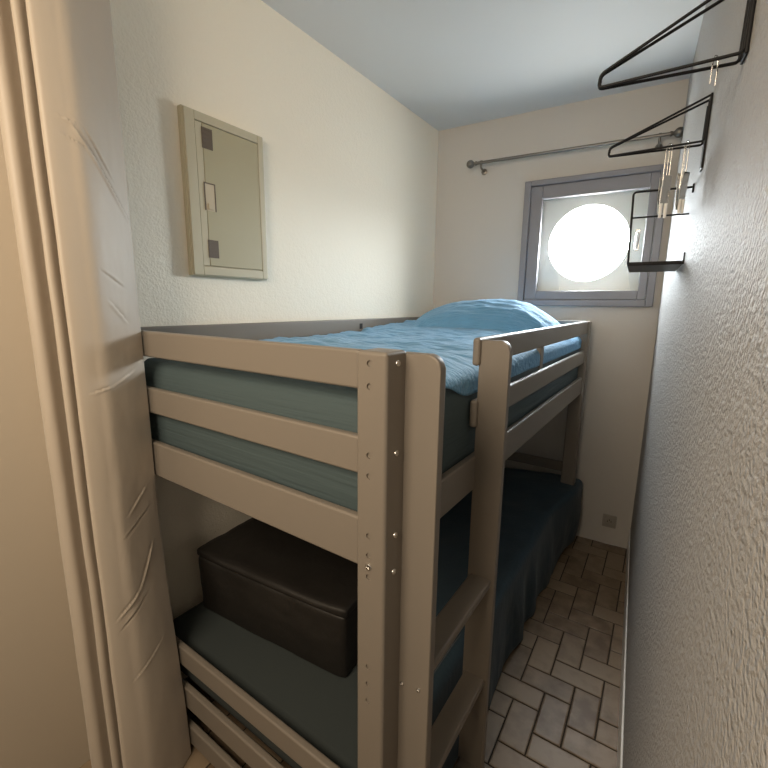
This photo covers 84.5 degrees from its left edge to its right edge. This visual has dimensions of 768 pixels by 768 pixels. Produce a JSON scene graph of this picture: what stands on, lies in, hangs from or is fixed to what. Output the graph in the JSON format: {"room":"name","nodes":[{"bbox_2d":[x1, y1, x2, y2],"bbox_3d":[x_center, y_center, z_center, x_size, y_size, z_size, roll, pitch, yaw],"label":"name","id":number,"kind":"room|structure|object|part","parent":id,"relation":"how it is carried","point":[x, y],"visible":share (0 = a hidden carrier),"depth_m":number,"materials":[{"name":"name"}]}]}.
{"room":"bunk bedroom","nodes":[
{"label":"bunk bedroom","id":0,"kind":"room"},
{"bbox_2d":[0,0,438,767],"bbox_3d":[-1.255,-0.001,0.803,0.230,2.514,5.889,8,13,34],"label":"wall","id":1,"kind":"structure","parent":0,"point":[350,171],"depth_m":1.49,"materials":[{"name":"beige paint"}]},
{"bbox_2d":[0,0,190,767],"bbox_3d":[-0.772,-0.011,1.074,0.317,2.436,0.223,3,11,13],"label":"curtain","id":2,"kind":"object","parent":1,"relation":"hanging from","point":[60,117],"visible":1,"depth_m":1.03,"materials":[{"name":"beige fabric"}]},
{"bbox_2d":[177,104,267,279],"bbox_3d":[-0.561,-0.653,1.522,0.033,0.528,0.324,8,13,34],"label":"electrical panel","id":3,"kind":"object","parent":1,"relation":"attached to","point":[222,167],"visible":1,"depth_m":1.49,"materials":[{"name":"beige metal"}]},
{"bbox_2d":[201,126,212,150],"bbox_3d":[-0.592,-0.822,1.416,0.002,0.065,0.040,8,13,34],"label":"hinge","id":4,"kind":"object","parent":3,"relation":"attached to","point":[206,131],"depth_m":1.42,"materials":[{"name":"plastic"}]},
{"bbox_3d":[-0.595,-0.638,1.449,0.004,0.086,0.035,8,13,34],"label":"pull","id":5,"kind":"part","parent":3,"relation":"part of","materials":[{"name":"beige plastic"}]},
{"bbox_2d":[208,240,218,258],"bbox_3d":[-0.596,-0.473,1.482,0.002,0.060,0.040,8,13,34],"label":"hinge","id":6,"kind":"object","parent":3,"relation":"attached to","point":[213,245],"depth_m":1.48,"materials":[{"name":"plastic"}]},
{"bbox_3d":[-0.543,-0.656,1.532,0.006,0.456,0.226,8,13,34],"label":"door","id":7,"kind":"part","parent":3,"relation":"part of","materials":[{"name":"beige metal"}]},
{"bbox_2d":[80,536,626,767],"bbox_3d":[-0.520,1.404,0.508,2.089,0.121,6.225,8,13,34],"label":"floor","id":8,"kind":"structure","parent":0,"point":[555,702],"depth_m":1.62,"materials":[{"name":"grey tile"}]},
{"bbox_2d":[141,317,591,767],"bbox_3d":[0.175,0.407,1.889,1.070,1.341,2.003,8,13,34],"label":"bunk bed","id":9,"kind":"object","parent":8,"relation":"on","point":[396,451],"visible":0.59,"depth_m":0.93,"materials":[{"name":"brown wood"}]},
{"bbox_3d":[-0.414,1.146,1.223,0.876,0.068,0.020,8,13,34],"label":"rail","id":10,"kind":"part","parent":9,"relation":"part of","materials":[{"name":"brown wood"}]},
{"bbox_3d":[-0.413,1.011,1.198,0.876,0.074,0.020,8,13,34],"label":"rail","id":11,"kind":"part","parent":9,"relation":"part of","materials":[{"name":"brown wood"}]},
{"bbox_3d":[-0.402,0.079,1.021,0.876,0.072,0.020,8,13,34],"label":"rail","id":12,"kind":"part","parent":9,"relation":"part of","materials":[{"name":"brown wood"}]},
{"bbox_3d":[-0.400,-0.076,0.992,0.876,0.070,0.020,8,13,34],"label":"rail","id":13,"kind":"part","parent":9,"relation":"part of","materials":[{"name":"brown wood"}]},
{"bbox_3d":[-0.404,0.248,1.053,0.876,0.101,0.020,8,13,34],"label":"rail","id":14,"kind":"part","parent":9,"relation":"part of","materials":[{"name":"brown wood"}]},
{"bbox_3d":[-0.411,0.866,1.170,0.876,0.065,0.020,8,13,34],"label":"rail","id":15,"kind":"part","parent":9,"relation":"part of","materials":[{"name":"brown wood"}]},
{"bbox_2d":[173,602,357,767],"bbox_3d":[0.134,0.789,1.987,0.890,0.136,1.933,8,13,34],"label":"mattress","id":16,"kind":"object","parent":9,"relation":"on","point":[320,705],"visible":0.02,"depth_m":1.22,"materials":[{"name":"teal fabric"}]},
{"bbox_2d":[197,517,357,677],"bbox_3d":[-0.313,0.691,1.464,0.622,0.236,0.308,6,12,28],"label":"case","id":17,"kind":"object","parent":16,"relation":"on","point":[297,595],"visible":0.7,"depth_m":1.34,"materials":[{"name":"brown leather"}]},
{"bbox_3d":[-0.312,0.591,1.446,0.622,0.034,0.308,6,12,28],"label":"lid","id":18,"kind":"part","parent":17,"relation":"part of","materials":[{"name":"brown leather"}]},
{"bbox_2d":[432,468,582,767],"bbox_3d":[0.252,0.853,2.030,0.970,0.400,1.931,8,13,34],"label":"blanket","id":19,"kind":"object","parent":16,"relation":"on","point":[540,513],"visible":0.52,"depth_m":1.92,"materials":[{"name":"blue fabric"}]},
{"bbox_3d":[-0.247,-0.277,2.060,0.020,0.070,1.874,8,13,34],"label":"rail","id":20,"kind":"part","parent":9,"relation":"part of","materials":[{"name":"brown wood"}]},
{"bbox_2d":[144,349,578,511],"bbox_3d":[0.160,-0.025,1.821,0.932,0.284,1.933,8,13,34],"label":"mattress","id":21,"kind":"object","parent":9,"relation":"on","point":[335,406],"visible":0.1,"depth_m":1.00,"materials":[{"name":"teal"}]},
{"bbox_2d":[262,299,581,395],"bbox_3d":[0.213,-0.251,1.849,0.930,0.259,1.744,8,13,34],"label":"coverlet","id":22,"kind":"object","parent":21,"relation":"on","point":[449,331],"visible":0.7,"depth_m":1.94,"materials":[{"name":"blue fabric"}]},
{"bbox_3d":[-0.011,0.599,0.864,0.065,1.341,0.065,8,13,34],"label":"post","id":23,"kind":"part","parent":9,"relation":"part of","materials":[{"name":"brown wood"}]},
{"bbox_3d":[0.555,0.146,1.580,0.020,0.094,1.874,8,13,34],"label":"rail","id":24,"kind":"part","parent":9,"relation":"part of","materials":[{"name":"brown wood"}]},
{"bbox_3d":[0.655,-0.036,1.691,0.020,0.072,1.527,8,13,34],"label":"guard rail","id":25,"kind":"part","parent":9,"relation":"part of","materials":[{"name":"brown wood"}]},
{"bbox_3d":[0.657,-0.191,1.662,0.020,0.070,1.527,8,13,34],"label":"guard rail","id":26,"kind":"part","parent":9,"relation":"part of","materials":[{"name":"brown wood"}]},
{"bbox_3d":[0.700,0.438,2.741,0.876,0.060,0.020,8,13,34],"label":"rail","id":27,"kind":"part","parent":9,"relation":"part of","materials":[{"name":"brown wood"}]},
{"bbox_3d":[0.709,-0.366,2.589,0.876,0.070,0.020,8,13,34],"label":"rail","id":28,"kind":"part","parent":9,"relation":"part of","materials":[{"name":"brown wood"}]},
{"bbox_3d":[1.084,0.315,2.434,0.073,1.341,0.065,8,13,34],"label":"post","id":29,"kind":"part","parent":9,"relation":"part of","materials":[{"name":"brown wood"}]},
{"bbox_2d":[262,0,705,130],"bbox_3d":[-0.491,-1.174,0.020,2.089,0.100,6.225,8,13,34],"label":"ceiling","id":30,"kind":"structure","parent":0,"point":[451,63],"depth_m":1.81,"materials":[{"name":"white paint"}]},
{"bbox_2d":[433,79,688,548],"bbox_3d":[0.813,-0.338,2.709,1.868,2.514,0.070,7,12,30],"label":"wall","id":31,"kind":"structure","parent":0,"point":[478,227],"depth_m":2.49,"materials":[{"name":"grey paint"}]},
{"bbox_2d":[466,127,683,174],"bbox_3d":[0.992,-1.268,2.335,1.103,0.086,0.094,7,12,30],"label":"curtain rod","id":32,"kind":"object","parent":31,"relation":"attached to","point":[678,132],"visible":0.92,"depth_m":2.27,"materials":[{"name":"silver metal"}]},
{"bbox_2d":[517,163,669,306],"bbox_3d":[1.131,-0.797,2.367,0.711,0.712,0.083,7,12,30],"label":"window","id":33,"kind":"structure","parent":31,"relation":"in","point":[644,177],"depth_m":2.36,"materials":[{"name":"purple paint"}]},
{"bbox_3d":[1.334,-0.759,2.229,0.020,0.083,0.044,8,13,34],"label":"latch handle","id":34,"kind":"part","parent":33,"relation":"part of","materials":[{"name":"silver metal"}]},
{"bbox_3d":[1.347,-0.766,2.247,0.022,0.110,0.004,7,12,30],"label":"latch plate","id":35,"kind":"part","parent":33,"relation":"part of","materials":[{"name":"silver metal"}]},
{"bbox_2d":[602,514,616,528],"bbox_3d":[1.356,0.827,2.544,0.074,0.080,0.016,7,12,30],"label":"wall socket","id":36,"kind":"object","parent":31,"relation":"attached to","point":[608,520],"visible":1,"depth_m":2.54,"materials":[{"name":"beige plastic"}]},
{"bbox_2d":[537,189,657,299],"bbox_3d":[1.202,-0.821,2.487,0.900,1.100,0.100,7,12,30],"label":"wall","id":37,"kind":"structure","parent":0,"point":[555,211],"depth_m":2.43,"materials":[{"name":"white paint"}]},
{"bbox_2d":[622,0,767,767],"bbox_3d":[0.112,0.198,-0.164,0.200,2.514,6.175,7,12,30],"label":"wall","id":38,"kind":"structure","parent":0,"point":[696,680],"depth_m":0.57,"materials":[{"name":"grey paint"}]},
{"bbox_2d":[617,529,630,767],"bbox_3d":[-0.003,1.363,0.088,0.006,0.130,5.725,7,12,30],"label":"baseboard","id":39,"kind":"structure","parent":38,"relation":"attached to","point":[624,643],"depth_m":1.57,"materials":[{"name":"white paint"}]},
{"bbox_2d":[608,92,713,171],"bbox_3d":[0.676,-0.605,1.054,0.208,0.162,0.038,7,12,30],"label":"bracket","id":40,"kind":"object","parent":38,"relation":"attached to","point":[703,141],"visible":1,"depth_m":1.03,"materials":[{"name":"black metal"}]},
{"bbox_3d":[0.681,-0.635,1.056,0.207,0.103,0.005,6,12,26],"label":"wire arm","id":41,"kind":"part","parent":40,"relation":"part of","materials":[{"name":"black metal"}]},
{"bbox_2d":[657,143,672,217],"bbox_3d":[0.703,-0.507,1.056,0.024,0.175,0.017,1,11,2],"label":"clip","id":42,"kind":"object","parent":40,"relation":"hanging from","point":[665,181],"visible":1,"depth_m":1.06,"materials":[{"name":"beige wood"}]},
{"bbox_2d":[675,140,689,213],"bbox_3d":[0.734,-0.507,1.037,0.024,0.168,0.017,-3,11,-21],"label":"clip","id":43,"kind":"object","parent":40,"relation":"hanging from","point":[683,178],"visible":1,"depth_m":1.04,"materials":[{"name":"beige wood"}]},
{"bbox_3d":[0.764,-0.594,1.003,0.004,0.162,0.038,7,12,30],"label":"wall plate","id":44,"kind":"part","parent":40,"relation":"part of","materials":[{"name":"black metal"}]},
{"bbox_2d":[627,183,694,271],"bbox_3d":[0.856,-0.472,1.329,0.146,0.212,0.293,7,12,30],"label":"wire shelf","id":45,"kind":"object","parent":38,"relation":"attached to","point":[655,266],"visible":1,"depth_m":1.24,"materials":[{"name":"black metal"}]},
{"bbox_2d":[627,261,681,271],"bbox_3d":[0.858,-0.373,1.347,0.138,0.012,0.290,7,12,30],"label":"tray","id":46,"kind":"object","parent":45,"relation":"on","point":[655,266],"depth_m":1.27,"materials":[{"name":"black metal"}]},
{"bbox_2d":[597,0,755,89],"bbox_3d":[0.448,-0.543,0.659,0.196,0.112,0.038,7,12,30],"label":"bracket","id":47,"kind":"object","parent":38,"relation":"attached to","point":[743,51],"visible":1,"depth_m":0.65,"materials":[{"name":"black metal"}]},
{"bbox_2d":[709,55,718,86],"bbox_3d":[0.500,-0.475,0.640,0.016,0.041,0.002,-5,12,-26],"label":"clip","id":48,"kind":"object","parent":47,"relation":"hanging from","point":[714,55],"visible":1,"depth_m":0.64,"materials":[{"name":"beige wood"}]},
{"bbox_3d":[0.530,-0.533,0.612,0.004,0.112,0.038,7,12,30],"label":"wall plate","id":49,"kind":"part","parent":47,"relation":"part of","materials":[{"name":"black metal"}]}
]}

